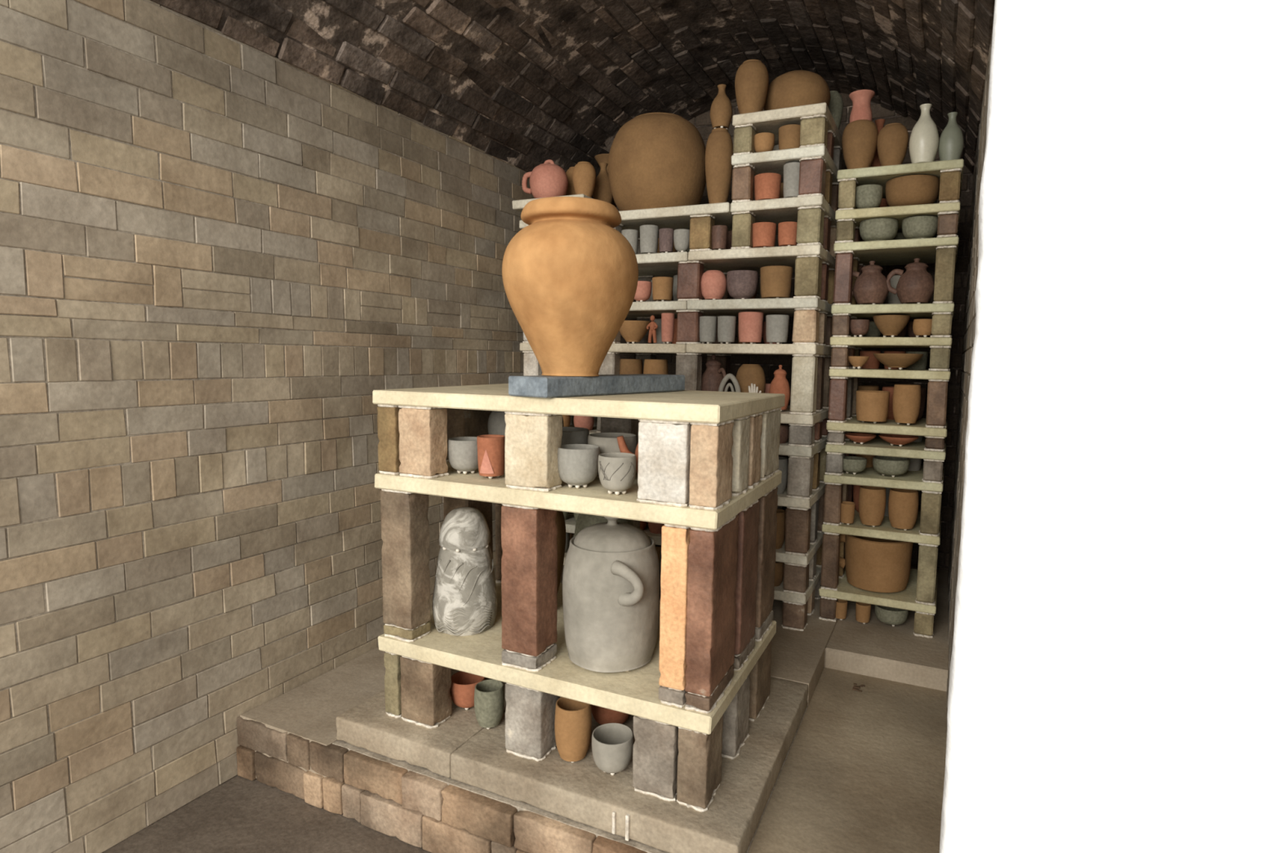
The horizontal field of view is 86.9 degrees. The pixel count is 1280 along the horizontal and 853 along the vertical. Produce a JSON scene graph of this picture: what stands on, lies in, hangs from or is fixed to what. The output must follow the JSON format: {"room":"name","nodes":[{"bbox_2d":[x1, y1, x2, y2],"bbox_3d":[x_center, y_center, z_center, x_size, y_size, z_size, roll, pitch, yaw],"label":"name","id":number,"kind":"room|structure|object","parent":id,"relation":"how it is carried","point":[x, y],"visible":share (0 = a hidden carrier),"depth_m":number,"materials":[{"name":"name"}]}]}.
{"room":"pottery kiln interior","nodes":[
{"label":"pottery kiln interior","id":0,"kind":"room"},
{"bbox_2d":[0,0,534,852],"bbox_3d":[-0.776,-0.137,2.298,0.163,1.919,2.746,4,6,24],"label":"wall","id":1,"kind":"structure","parent":0,"point":[216,251],"depth_m":1.55,"materials":[{"name":"brick"}]},
{"bbox_2d":[102,564,948,852],"bbox_3d":[0.623,0.897,1.178,3.825,0.300,3.700,4,6,24],"label":"floor","id":2,"kind":"structure","parent":0,"point":[864,771],"depth_m":1.60,"materials":[{"name":"stone"}]},
{"bbox_2d":[236,705,808,852],"bbox_3d":[-0.286,0.813,1.750,1.290,0.155,0.703,4,6,24],"label":"brick step","id":3,"kind":"structure","parent":2,"relation":"on","point":[416,806],"depth_m":1.47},
{"bbox_2d":[335,676,808,852],"bbox_3d":[-0.137,0.713,1.690,0.981,0.061,0.672,4,6,24],"label":"platform","id":4,"kind":"object","parent":3,"relation":"on","point":[462,750],"visible":0.36,"depth_m":1.41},
{"bbox_2d":[449,671,485,710],"bbox_3d":[-0.419,0.645,1.642,0.084,0.076,0.084,4,6,24],"label":"clay cup","id":5,"kind":"object","parent":4,"relation":"on","point":[462,689],"visible":0.68,"depth_m":1.61,"materials":[{"name":"ceramic"}]},
{"bbox_2d":[474,679,504,729],"bbox_3d":[-0.348,0.645,1.560,0.068,0.096,0.068,4,6,24],"label":"clay cup","id":6,"kind":"object","parent":4,"relation":"on","point":[489,695],"visible":1,"depth_m":1.53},
{"bbox_2d":[554,697,591,763],"bbox_3d":[-0.142,0.646,1.438,0.079,0.123,0.078,4,6,24],"label":"tumbler","id":7,"kind":"object","parent":4,"relation":"on","point":[573,718],"visible":0.94,"depth_m":1.41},
{"bbox_2d":[372,383,785,812],"bbox_3d":[-0.130,0.301,1.629,0.821,0.772,0.524,4,6,24],"label":"shelves","id":8,"kind":"object","parent":4,"relation":"on","point":[708,463],"visible":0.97,"depth_m":1.40,"materials":[{"name":"brick"}]},
{"bbox_2d":[447,436,478,474],"bbox_3d":[-0.402,0.068,1.562,0.085,0.080,0.085,4,6,24],"label":"clay bowl","id":9,"kind":"object","parent":8,"relation":"on","point":[462,451],"visible":0.86,"depth_m":1.53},
{"bbox_2d":[432,506,497,635],"bbox_3d":[-0.425,0.342,1.641,0.156,0.291,0.155,4,6,24],"label":"lidded jar","id":10,"kind":"object","parent":8,"relation":"on","point":[464,596],"visible":1,"depth_m":1.59,"materials":[{"name":"grey ceramic"}]},
{"bbox_2d":[476,434,505,479],"bbox_3d":[-0.332,0.068,1.508,0.062,0.094,0.062,4,6,24],"label":"clay cup","id":11,"kind":"object","parent":8,"relation":"on","point":[491,447],"visible":0.99,"depth_m":1.48,"materials":[{"name":"ceramic"}]},
{"bbox_2d":[487,410,506,463],"bbox_3d":[-0.343,0.022,1.726,0.090,0.141,0.091,4,6,24],"label":"clay jar","id":12,"kind":"object","parent":8,"relation":"on","point":[496,424],"visible":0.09,"depth_m":1.68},
{"bbox_2d":[555,510,565,591],"bbox_3d":[-0.262,0.330,1.740,0.140,0.301,0.141,4,6,24],"label":"clay jar","id":13,"kind":"object","parent":8,"relation":"on","point":[560,520],"visible":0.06,"depth_m":1.71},
{"bbox_2d":[561,426,589,444],"bbox_3d":[-0.173,0.058,1.569,0.110,0.106,0.111,4,6,24],"label":"clay bowl","id":14,"kind":"object","parent":8,"relation":"on","point":[571,435],"visible":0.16,"depth_m":1.52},
{"bbox_2d":[557,444,599,488],"bbox_3d":[-0.130,0.085,1.416,0.093,0.086,0.092,4,6,24],"label":"clay bowl","id":15,"kind":"object","parent":8,"relation":"on","point":[577,464],"visible":0.91,"depth_m":1.38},
{"bbox_2d":[508,373,684,397],"bbox_3d":[-0.077,-0.096,1.535,0.108,0.040,0.500,5,7,36],"label":"stone slab","id":16,"kind":"object","parent":8,"relation":"on","point":[536,386],"visible":0.98,"depth_m":1.41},
{"bbox_2d":[502,196,638,376],"bbox_3d":[-0.145,-0.282,1.421,0.282,0.351,0.283,4,6,24],"label":"urn","id":17,"kind":"object","parent":16,"relation":"on","point":[571,277],"visible":1,"depth_m":1.32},
{"bbox_2d":[574,513,633,536],"bbox_3d":[-0.090,0.337,1.695,0.151,0.301,0.151,4,6,24],"label":"clay jar","id":18,"kind":"object","parent":8,"relation":"on","point":[584,521],"visible":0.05,"depth_m":1.64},
{"bbox_2d":[562,516,659,672],"bbox_3d":[-0.061,0.347,1.478,0.224,0.328,0.214,4,6,24],"label":"storage jar","id":19,"kind":"object","parent":8,"relation":"on","point":[611,576],"visible":0.92,"depth_m":1.40,"materials":[{"name":"grey ceramic"}]},
{"bbox_2d":[587,432,637,475],"bbox_3d":[-0.061,0.069,1.508,0.111,0.101,0.110,4,6,24],"label":"clay bowl","id":20,"kind":"object","parent":8,"relation":"on","point":[607,442],"visible":0.29,"depth_m":1.46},
{"bbox_2d":[598,452,635,494],"bbox_3d":[-0.046,0.096,1.351,0.077,0.078,0.077,4,6,24],"label":"clay bowl","id":21,"kind":"object","parent":8,"relation":"on","point":[616,470],"visible":1,"depth_m":1.32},
{"bbox_2d":[617,435,638,472],"bbox_3d":[0.024,0.060,1.435,0.126,0.135,0.096,4,6,24],"label":"teapot","id":22,"kind":"object","parent":8,"relation":"on","point":[623,447],"visible":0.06,"depth_m":1.42,"materials":[{"name":"ceramic"}]},
{"bbox_2d":[591,704,629,724],"bbox_3d":[-0.067,0.645,1.569,0.101,0.101,0.100,4,6,24],"label":"clay bowl","id":23,"kind":"object","parent":4,"relation":"on","point":[602,715],"visible":0.39,"depth_m":1.53,"materials":[{"name":"ceramic"}]},
{"bbox_2d":[591,723,633,775],"bbox_3d":[-0.057,0.673,1.396,0.087,0.080,0.087,4,6,24],"label":"cup","id":24,"kind":"object","parent":4,"relation":"on","point":[612,744],"visible":1,"depth_m":1.37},
{"bbox_2d":[511,102,842,631],"bbox_3d":[0.117,-0.197,2.468,1.104,1.604,0.439,4,6,24],"label":"shelves","id":25,"kind":"object","parent":2,"relation":"on","point":[812,260],"visible":0.52,"depth_m":2.13,"materials":[{"name":"grey brick"}]},
{"bbox_2d":[521,159,568,198],"bbox_3d":[-0.338,-0.895,2.471,0.140,0.154,0.159,-3,7,-37],"label":"teapot","id":26,"kind":"object","parent":25,"relation":"on","point":[547,180],"visible":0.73,"depth_m":2.42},
{"bbox_2d":[564,532,574,552],"label":"pots","id":27,"kind":"object","parent":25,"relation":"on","point":[568,535],"depth_m":2.53,"materials":[{"name":"grey ceramic"}]},
{"bbox_2d":[565,166,575,195],"bbox_3d":[-0.247,-0.905,2.578,0.085,0.156,0.085,4,6,24],"label":"clay vase","id":28,"kind":"object","parent":25,"relation":"on","point":[571,190],"visible":0.12,"depth_m":2.54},
{"bbox_2d":[562,414,597,431],"label":"pots","id":29,"kind":"object","parent":25,"relation":"on","point":[588,423],"depth_m":2.44,"materials":[{"name":"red ceramic"}]},
{"bbox_2d":[572,161,595,197],"bbox_3d":[-0.202,-0.880,2.439,0.085,0.136,0.085,4,6,24],"label":"clay vase","id":30,"kind":"object","parent":25,"relation":"on","point":[584,174],"visible":0.75,"depth_m":2.41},
{"bbox_2d":[592,162,613,204],"bbox_3d":[-0.139,-0.909,2.562,0.079,0.170,0.079,4,6,24],"label":"clay vase","id":31,"kind":"object","parent":25,"relation":"on","point":[602,192],"visible":0.69,"depth_m":2.53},
{"bbox_2d":[594,153,617,207],"bbox_3d":[-0.129,-0.948,2.675,0.104,0.226,0.104,4,6,24],"label":"clay vase","id":32,"kind":"object","parent":25,"relation":"on","point":[603,157],"visible":0.17,"depth_m":2.63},
{"bbox_2d":[621,229,638,254],"bbox_3d":[-0.035,-0.627,2.313,0.058,0.087,0.058,4,6,24],"label":"clay cup","id":33,"kind":"object","parent":25,"relation":"on","point":[631,235],"visible":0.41,"depth_m":2.29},
{"bbox_2d":[619,359,643,374],"bbox_3d":[-0.035,-0.160,2.407,0.090,0.161,0.090,4,6,24],"label":"tumbler","id":34,"kind":"object","parent":25,"relation":"on","point":[626,366],"visible":0.32,"depth_m":2.36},
{"bbox_2d":[619,320,650,343],"bbox_3d":[-0.025,-0.330,2.373,0.127,0.078,0.126,4,6,24],"label":"clay bowl","id":35,"kind":"object","parent":25,"relation":"on","point":[633,331],"visible":0.82,"depth_m":2.33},
{"bbox_2d":[634,280,652,302],"bbox_3d":[0.004,-0.461,2.318,0.073,0.070,0.072,4,6,24],"label":"clay bowl","id":36,"kind":"object","parent":25,"relation":"on","point":[643,291],"visible":0.8,"depth_m":2.29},
{"bbox_2d":[640,224,658,253],"bbox_3d":[0.030,-0.628,2.286,0.064,0.097,0.064,4,6,24],"label":"clay cup","id":37,"kind":"object","parent":25,"relation":"on","point":[649,233],"visible":0.88,"depth_m":2.26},
{"bbox_2d":[646,315,657,342],"bbox_3d":[0.042,-0.329,2.281,0.042,0.093,0.029,4,6,24],"label":"figurine","id":38,"kind":"object","parent":25,"relation":"on","point":[653,326],"visible":1,"depth_m":2.28,"materials":[{"name":"ceramic"}]},
{"bbox_2d":[640,520,664,533],"label":"pots","id":39,"kind":"object","parent":25,"relation":"on","point":[656,528],"depth_m":2.35,"materials":[{"name":"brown ceramic"}]},
{"bbox_2d":[643,359,667,374],"bbox_3d":[0.054,-0.154,2.364,0.087,0.161,0.087,4,6,24],"label":"tumbler","id":40,"kind":"object","parent":25,"relation":"on","point":[651,366],"visible":0.34,"depth_m":2.32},
{"bbox_2d":[608,112,706,211],"bbox_3d":[0.063,-0.910,2.414,0.358,0.346,0.357,4,6,24],"label":"jar","id":41,"kind":"object","parent":25,"relation":"on","point":[656,160],"visible":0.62,"depth_m":2.27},
{"bbox_2d":[652,319,666,343],"label":"pots","id":42,"kind":"object","parent":25,"relation":"on","point":[658,322],"depth_m":2.46,"materials":[{"name":"grey ceramic"}]},
{"bbox_2d":[652,276,673,301],"bbox_3d":[0.076,-0.462,2.285,0.072,0.082,0.072,4,6,24],"label":"clay cup","id":43,"kind":"object","parent":25,"relation":"on","point":[662,286],"visible":0.94,"depth_m":2.26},
{"bbox_2d":[658,227,674,253],"bbox_3d":[0.088,-0.616,2.253,0.050,0.082,0.050,4,6,24],"label":"clay cup","id":44,"kind":"object","parent":25,"relation":"on","point":[665,234],"visible":0.87,"depth_m":2.23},
{"bbox_2d":[661,312,674,343],"bbox_3d":[0.093,-0.330,2.274,0.044,0.102,0.044,4,6,24],"label":"clay cup","id":45,"kind":"object","parent":25,"relation":"on","point":[667,318],"visible":0.99,"depth_m":2.26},
{"bbox_2d":[671,318,677,343],"label":"pots","id":46,"kind":"object","parent":25,"relation":"on","point":[675,319],"depth_m":2.43,"materials":[{"name":"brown ceramic"}]},
{"bbox_2d":[672,275,678,301],"label":"pots","id":47,"kind":"object","parent":25,"relation":"on","point":[675,277],"depth_m":2.42,"materials":[{"name":"grey ceramic"}]},
{"bbox_2d":[673,228,689,252],"bbox_3d":[0.139,-0.610,2.234,0.056,0.076,0.056,4,6,24],"label":"clay bowl","id":48,"kind":"object","parent":25,"relation":"on","point":[681,236],"visible":0.82,"depth_m":2.21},
{"bbox_2d":[699,315,716,343],"bbox_3d":[0.223,-0.317,2.224,0.058,0.090,0.058,4,6,24],"label":"clay cup","id":49,"kind":"object","parent":25,"relation":"on","point":[708,324],"visible":0.98,"depth_m":2.20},
{"bbox_2d":[700,270,726,299],"bbox_3d":[0.241,-0.461,2.219,0.088,0.098,0.088,4,6,24],"label":"clay jar","id":50,"kind":"object","parent":25,"relation":"on","point":[713,282],"visible":0.89,"depth_m":2.19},
{"bbox_2d":[701,354,726,391],"bbox_3d":[0.253,-0.152,2.276,0.104,0.181,0.091,4,6,24],"label":"jug","id":51,"kind":"object","parent":25,"relation":"on","point":[711,379],"visible":0.7,"depth_m":2.25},
{"bbox_2d":[705,127,733,204],"bbox_3d":[0.260,-0.844,2.231,0.092,0.259,0.093,4,6,24],"label":"clay jar","id":52,"kind":"object","parent":25,"relation":"on","point":[719,145],"visible":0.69,"depth_m":2.19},
{"bbox_2d":[710,84,732,129],"bbox_3d":[0.266,-1.041,2.209,0.074,0.140,0.073,4,6,24],"label":"clay vase","id":53,"kind":"object","parent":52,"relation":"on","point":[721,110],"visible":0.9,"depth_m":2.19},
{"bbox_2d":[711,225,727,249],"bbox_3d":[0.256,-0.605,2.179,0.052,0.080,0.052,4,6,24],"label":"clay cup","id":54,"kind":"object","parent":25,"relation":"on","point":[719,233],"visible":0.88,"depth_m":2.16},
{"bbox_2d":[717,315,736,343],"bbox_3d":[0.282,-0.313,2.198,0.060,0.090,0.060,4,6,24],"label":"clay cup","id":55,"kind":"object","parent":25,"relation":"on","point":[726,324],"visible":0.98,"depth_m":2.17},
{"bbox_2d":[726,230,732,248],"label":"pots","id":56,"kind":"object","parent":25,"relation":"on","point":[729,233],"depth_m":2.31,"materials":[{"name":"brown ceramic"}]},
{"bbox_2d":[718,373,741,392],"bbox_3d":[0.289,-0.111,2.181,0.080,0.121,0.026,4,6,24],"label":"sculpture","id":57,"kind":"object","parent":25,"relation":"on","point":[726,377],"visible":0.48,"depth_m":2.17,"materials":[{"name":"grey ceramic"}]},
{"bbox_2d":[726,270,758,298],"bbox_3d":[0.331,-0.453,2.185,0.100,0.093,0.100,4,6,24],"label":"clay bowl","id":58,"kind":"object","parent":25,"relation":"on","point":[741,284],"visible":0.86,"depth_m":2.15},
{"bbox_2d":[735,364,765,393],"bbox_3d":[0.364,-0.131,2.233,0.100,0.151,0.100,4,6,24],"label":"clay jar","id":59,"kind":"object","parent":25,"relation":"on","point":[747,375],"visible":0.59,"depth_m":2.19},
{"bbox_2d":[738,311,763,343],"bbox_3d":[0.356,-0.316,2.175,0.080,0.102,0.080,4,6,24],"label":"clay cup","id":60,"kind":"object","parent":25,"relation":"on","point":[750,323],"visible":0.95,"depth_m":2.14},
{"bbox_2d":[734,59,768,114],"bbox_3d":[0.350,-1.050,2.121,0.105,0.173,0.105,4,6,24],"label":"clay jar","id":61,"kind":"object","parent":25,"relation":"on","point":[752,77],"visible":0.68,"depth_m":2.08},
{"bbox_2d":[748,383,761,392],"bbox_3d":[0.365,-0.092,2.144,0.044,0.091,0.027,4,6,24],"label":"sculpture","id":62,"kind":"object","parent":25,"relation":"on","point":[753,388],"visible":0.49,"depth_m":2.14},
{"bbox_2d":[751,222,776,248],"bbox_3d":[0.390,-0.598,2.132,0.078,0.080,0.078,4,6,24],"label":"clay cup","id":63,"kind":"object","parent":25,"relation":"on","point":[763,233],"visible":0.77,"depth_m":2.10,"materials":[{"name":"ceramic"}]},
{"bbox_2d":[754,132,774,152],"bbox_3d":[0.386,-0.873,2.101,0.064,0.062,0.064,4,6,24],"label":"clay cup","id":64,"kind":"object","parent":25,"relation":"on","point":[763,141],"visible":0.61,"depth_m":2.08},
{"bbox_2d":[754,172,781,200],"bbox_3d":[0.400,-0.742,2.118,0.084,0.084,0.084,4,6,24],"label":"clay cup","id":65,"kind":"object","parent":25,"relation":"on","point":[766,185],"visible":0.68,"depth_m":2.08,"materials":[{"name":"ceramic"}]},
{"bbox_2d":[760,265,792,298],"bbox_3d":[0.430,-0.452,2.139,0.101,0.102,0.100,4,6,24],"label":"clay cup","id":66,"kind":"object","parent":25,"relation":"on","point":[775,281],"visible":0.85,"depth_m":2.10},
{"bbox_2d":[765,314,789,343],"bbox_3d":[0.433,-0.305,2.136,0.072,0.092,0.072,4,6,24],"label":"clay cup","id":67,"kind":"object","parent":25,"relation":"on","point":[776,325],"visible":0.97,"depth_m":2.11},
{"bbox_2d":[768,364,790,411],"bbox_3d":[0.450,-0.123,2.176,0.069,0.150,0.069,4,6,24],"label":"jug","id":68,"kind":"object","parent":25,"relation":"on","point":[780,384],"visible":0.77,"depth_m":2.15,"materials":[{"name":"ceramic"}]},
{"bbox_2d":[774,454,787,586],"label":"pots","id":69,"kind":"object","parent":25,"relation":"on","point":[783,460],"depth_m":2.17,"materials":[{"name":"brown ceramic"}]},
{"bbox_2d":[779,423,789,444],"label":"pots","id":70,"kind":"object","parent":25,"relation":"on","point":[784,428],"depth_m":2.14,"materials":[{"name":"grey ceramic"}]},
{"bbox_2d":[777,221,797,246],"bbox_3d":[0.459,-0.591,2.092,0.062,0.076,0.062,4,6,24],"label":"clay cup","id":71,"kind":"object","parent":25,"relation":"on","point":[787,230],"visible":0.84,"depth_m":2.07,"materials":[{"name":"ceramic"}]},
{"bbox_2d":[778,124,800,150],"bbox_3d":[0.463,-0.876,2.072,0.076,0.077,0.076,4,6,24],"label":"clay cup","id":72,"kind":"object","parent":25,"relation":"on","point":[788,135],"visible":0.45,"depth_m":2.04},
{"bbox_2d":[782,161,799,198],"bbox_3d":[0.470,-0.749,2.072,0.062,0.107,0.062,4,6,24],"label":"clay cup","id":73,"kind":"object","parent":25,"relation":"on","point":[791,170],"visible":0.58,"depth_m":2.05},
{"bbox_2d":[764,70,830,111],"bbox_3d":[0.507,-1.049,2.192,0.213,0.161,0.213,4,6,24],"label":"clay jar","id":74,"kind":"object","parent":25,"relation":"on","point":[797,87],"visible":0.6,"depth_m":2.10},
{"bbox_2d":[828,90,843,130],"bbox_3d":[0.647,-1.051,2.288,0.077,0.151,0.077,4,6,24],"label":"clay vase","id":75,"kind":"object","parent":25,"relation":"on","point":[836,104],"visible":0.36,"depth_m":2.25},
{"bbox_2d":[835,599,847,620],"bbox_3d":[0.665,0.609,2.242,0.044,0.063,0.044,4,6,24],"label":"clay cup","id":76,"kind":"object","parent":2,"relation":"on","point":[842,605],"visible":0.83,"depth_m":2.22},
{"bbox_2d":[855,601,871,623],"bbox_3d":[0.731,0.612,2.214,0.048,0.065,0.048,4,6,24],"label":"clay cup","id":77,"kind":"object","parent":2,"relation":"on","point":[862,610],"visible":0.91,"depth_m":2.20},
{"bbox_2d":[818,159,963,638],"bbox_3d":[0.840,-0.084,2.265,0.356,1.442,0.387,4,6,24],"label":"shelves","id":78,"kind":"object","parent":2,"relation":"on","point":[853,253],"visible":0.94,"depth_m":2.10,"materials":[{"name":"beige brick"}]},
{"bbox_2d":[840,501,855,524],"bbox_3d":[0.677,0.284,2.208,0.048,0.072,0.048,4,6,24],"label":"clay cup","id":79,"kind":"object","parent":78,"relation":"on","point":[847,508],"visible":0.91,"depth_m":2.19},
{"bbox_2d":[843,456,866,474],"bbox_3d":[0.696,0.129,2.207,0.086,0.052,0.086,4,6,24],"label":"clay bowl","id":80,"kind":"object","parent":78,"relation":"on","point":[855,464],"visible":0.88,"depth_m":2.17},
{"bbox_2d":[853,484,861,512],"label":"pots","id":81,"kind":"object","parent":78,"relation":"on","point":[855,487],"depth_m":2.37,"materials":[{"name":"brown ceramic"}]},
{"bbox_2d":[848,355,869,368],"bbox_3d":[0.698,-0.205,2.166,0.070,0.040,0.070,4,6,24],"label":"clay bowl","id":82,"kind":"object","parent":78,"relation":"on","point":[855,361],"visible":0.98,"depth_m":2.14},
{"bbox_2d":[849,319,869,337],"bbox_3d":[0.699,-0.311,2.150,0.060,0.055,0.060,4,6,24],"label":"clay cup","id":83,"kind":"object","parent":78,"relation":"on","point":[860,327],"visible":0.94,"depth_m":2.13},
{"bbox_2d":[841,89,878,168],"bbox_3d":[0.690,-0.916,2.116,0.108,0.240,0.108,4,6,24],"label":"clay vase","id":84,"kind":"object","parent":78,"relation":"on","point":[860,136],"visible":0.8,"depth_m":2.08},
{"bbox_2d":[844,433,876,444],"bbox_3d":[0.716,0.042,2.197,0.100,0.030,0.100,4,6,24],"label":"clay bowl","id":85,"kind":"object","parent":78,"relation":"on","point":[862,438],"visible":1,"depth_m":2.18,"materials":[{"name":"ceramic"}]},
{"bbox_2d":[854,453,881,467],"label":"pots","id":86,"kind":"object","parent":78,"relation":"on","point":[869,458],"depth_m":2.34,"materials":[{"name":"grey ceramic"}]},
{"bbox_2d":[855,184,882,208],"bbox_3d":[0.716,-0.711,2.120,0.086,0.076,0.086,4,6,24],"label":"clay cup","id":87,"kind":"object","parent":78,"relation":"on","point":[867,196],"visible":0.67,"depth_m":2.09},
{"bbox_2d":[852,260,888,304],"bbox_3d":[0.729,-0.454,2.145,0.125,0.142,0.112,-1,6,-22],"label":"jug","id":88,"kind":"object","parent":78,"relation":"on","point":[870,287],"visible":0.91,"depth_m":2.11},
{"bbox_2d":[862,321,880,337],"label":"pots","id":89,"kind":"object","parent":78,"relation":"on","point":[873,331],"depth_m":2.30,"materials":[{"name":"grey ceramic"}]},
{"bbox_2d":[858,485,885,527],"bbox_3d":[0.753,0.260,2.192,0.084,0.126,0.085,4,6,24],"label":"tumbler","id":90,"kind":"object","parent":78,"relation":"on","point":[872,500],"visible":0.96,"depth_m":2.16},
{"bbox_2d":[856,390,889,423],"bbox_3d":[0.748,-0.063,2.175,0.104,0.102,0.104,4,6,24],"label":"clay cup","id":91,"kind":"object","parent":78,"relation":"on","point":[873,406],"visible":1,"depth_m":2.13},
{"bbox_2d":[839,533,913,592],"bbox_3d":[0.789,0.445,2.274,0.216,0.176,0.243,-2,6,-26],"label":"clay pot","id":92,"kind":"object","parent":78,"relation":"on","point":[871,564],"visible":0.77,"depth_m":2.18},
{"bbox_2d":[857,385,894,419],"label":"pots","id":93,"kind":"object","parent":78,"relation":"on","point":[890,416],"depth_m":2.30,"materials":[{"name":"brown ceramic"}]},
{"bbox_2d":[870,119,885,167],"bbox_3d":[0.787,-0.905,2.227,0.079,0.200,0.079,4,6,24],"label":"bottle","id":94,"kind":"object","parent":78,"relation":"on","point":[879,123],"visible":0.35,"depth_m":2.20,"materials":[{"name":"ceramic"}]},
{"bbox_2d":[859,217,898,241],"bbox_3d":[0.752,-0.611,2.129,0.116,0.070,0.116,4,6,24],"label":"clay bowl","id":95,"kind":"object","parent":78,"relation":"on","point":[876,228],"visible":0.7,"depth_m":2.08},
{"bbox_2d":[884,487,890,516],"label":"pots","id":96,"kind":"object","parent":78,"relation":"on","point":[887,490],"depth_m":2.32,"materials":[{"name":"grey ceramic"}]},
{"bbox_2d":[872,456,910,477],"bbox_3d":[0.806,0.131,2.171,0.112,0.058,0.113,4,6,24],"label":"clay bowl","id":97,"kind":"object","parent":78,"relation":"on","point":[885,465],"visible":0.98,"depth_m":2.13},
{"bbox_2d":[872,315,910,337],"bbox_3d":[0.793,-0.315,2.135,0.112,0.068,0.113,4,6,24],"label":"clay bowl","id":98,"kind":"object","parent":78,"relation":"on","point":[887,325],"visible":0.97,"depth_m":2.10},
{"bbox_2d":[876,123,908,166],"bbox_3d":[0.779,-0.859,2.086,0.092,0.136,0.093,4,6,24],"label":"clay jar","id":99,"kind":"object","parent":78,"relation":"on","point":[892,142],"visible":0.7,"depth_m":2.05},
{"bbox_2d":[859,351,928,369],"label":"pots","id":100,"kind":"object","parent":78,"relation":"on","point":[873,362],"depth_m":2.28,"materials":[{"name":"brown ceramic"}]},
{"bbox_2d":[887,275,901,304],"label":"pots","id":101,"kind":"object","parent":78,"relation":"on","point":[892,299],"depth_m":2.26,"materials":[{"name":"grey ceramic"}]},
{"bbox_2d":[873,353,923,369],"bbox_3d":[0.822,-0.207,2.153,0.151,0.050,0.151,4,6,24],"label":"clay bowl","id":102,"kind":"object","parent":78,"relation":"on","point":[900,361],"visible":1,"depth_m":2.11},
{"bbox_2d":[878,434,919,446],"bbox_3d":[0.826,0.046,2.158,0.121,0.032,0.120,4,6,24],"label":"clay bowl","id":103,"kind":"object","parent":78,"relation":"on","point":[900,440],"visible":0.99,"depth_m":2.14,"materials":[{"name":"ceramic"}]},
{"bbox_2d":[888,488,918,530],"bbox_3d":[0.840,0.265,2.155,0.090,0.126,0.091,4,6,24],"label":"tumbler","id":104,"kind":"object","parent":78,"relation":"on","point":[903,504],"visible":0.96,"depth_m":2.12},
{"bbox_2d":[893,384,920,425],"bbox_3d":[0.837,-0.068,2.121,0.082,0.126,0.082,4,6,24],"label":"tumbler","id":105,"kind":"object","parent":78,"relation":"on","point":[906,397],"visible":1,"depth_m":2.09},
{"bbox_2d":[895,321,924,337],"label":"pots","id":106,"kind":"object","parent":78,"relation":"on","point":[908,328],"depth_m":2.27,"materials":[{"name":"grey ceramic"}]},
{"bbox_2d":[886,257,934,303],"bbox_3d":[0.851,-0.449,2.099,0.113,0.144,0.126,-3,7,-37],"label":"jug","id":107,"kind":"object","parent":78,"relation":"on","point":[916,285],"visible":0.97,"depth_m":2.06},
{"bbox_2d":[884,174,939,206],"bbox_3d":[0.844,-0.716,2.099,0.157,0.093,0.158,4,6,24],"label":"clay bowl","id":108,"kind":"object","parent":78,"relation":"on","point":[911,189],"visible":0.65,"depth_m":2.04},
{"bbox_2d":[903,457,921,471],"label":"pots","id":109,"kind":"object","parent":78,"relation":"on","point":[915,464],"depth_m":2.28,"materials":[{"name":"grey ceramic"}]},
{"bbox_2d":[902,215,937,239],"bbox_3d":[0.860,-0.602,2.074,0.104,0.068,0.104,4,6,24],"label":"clay bowl","id":110,"kind":"object","parent":78,"relation":"on","point":[921,226],"visible":0.8,"depth_m":2.04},
{"bbox_2d":[916,387,925,420],"label":"pots","id":111,"kind":"object","parent":78,"relation":"on","point":[922,389],"depth_m":2.26,"materials":[{"name":"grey ceramic"}]},
{"bbox_2d":[912,319,932,337],"bbox_3d":[0.870,-0.301,2.073,0.060,0.055,0.060,4,6,24],"label":"tumbler","id":112,"kind":"object","parent":78,"relation":"on","point":[920,326],"visible":0.88,"depth_m":2.05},
{"bbox_2d":[909,103,938,163],"bbox_3d":[0.856,-0.874,2.033,0.083,0.178,0.083,4,6,24],"label":"bottle","id":113,"kind":"object","parent":78,"relation":"on","point":[924,137],"visible":0.8,"depth_m":2.01,"materials":[{"name":"ceramic"}]},
{"bbox_2d":[937,111,964,160],"bbox_3d":[0.930,-0.857,2.017,0.069,0.150,0.069,4,6,24],"label":"bottle","id":114,"kind":"object","parent":78,"relation":"on","point":[951,142],"visible":0.77,"depth_m":2.00,"materials":[{"name":"ceramic"}]},
{"bbox_2d":[874,604,908,626],"bbox_3d":[0.820,0.615,2.205,0.104,0.062,0.104,4,6,24],"label":"clay bowl","id":115,"kind":"object","parent":2,"relation":"on","point":[889,615],"visible":0.8,"depth_m":2.17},
{"bbox_2d":[150,0,995,198],"bbox_3d":[0.128,-1.162,1.992,1.801,0.549,2.289,4,6,24],"label":"ceiling","id":116,"kind":"structure","parent":0,"point":[526,84],"depth_m":2.19,"materials":[{"name":"brick"}]},
{"bbox_2d":[616,93,973,571],"bbox_3d":[0.611,-0.418,3.075,1.898,2.368,0.151,4,6,24],"label":"wall","id":117,"kind":"structure","parent":0,"point":[769,363],"depth_m":2.77,"materials":[{"name":"brick"}]},
{"bbox_2d":[946,23,993,742],"bbox_3d":[0.930,-0.054,1.749,0.161,1.919,2.052,4,6,24],"label":"wall","id":118,"kind":"structure","parent":0,"point":[969,327],"depth_m":1.87,"materials":[{"name":"brick"}]},
{"bbox_2d":[939,0,1279,852],"bbox_3d":[1.162,-0.365,0.397,1.702,2.815,0.156,4,6,24],"label":"wall","id":119,"kind":"structure","parent":0,"point":[1114,685],"depth_m":0.67,"materials":[{"name":"white paint"}]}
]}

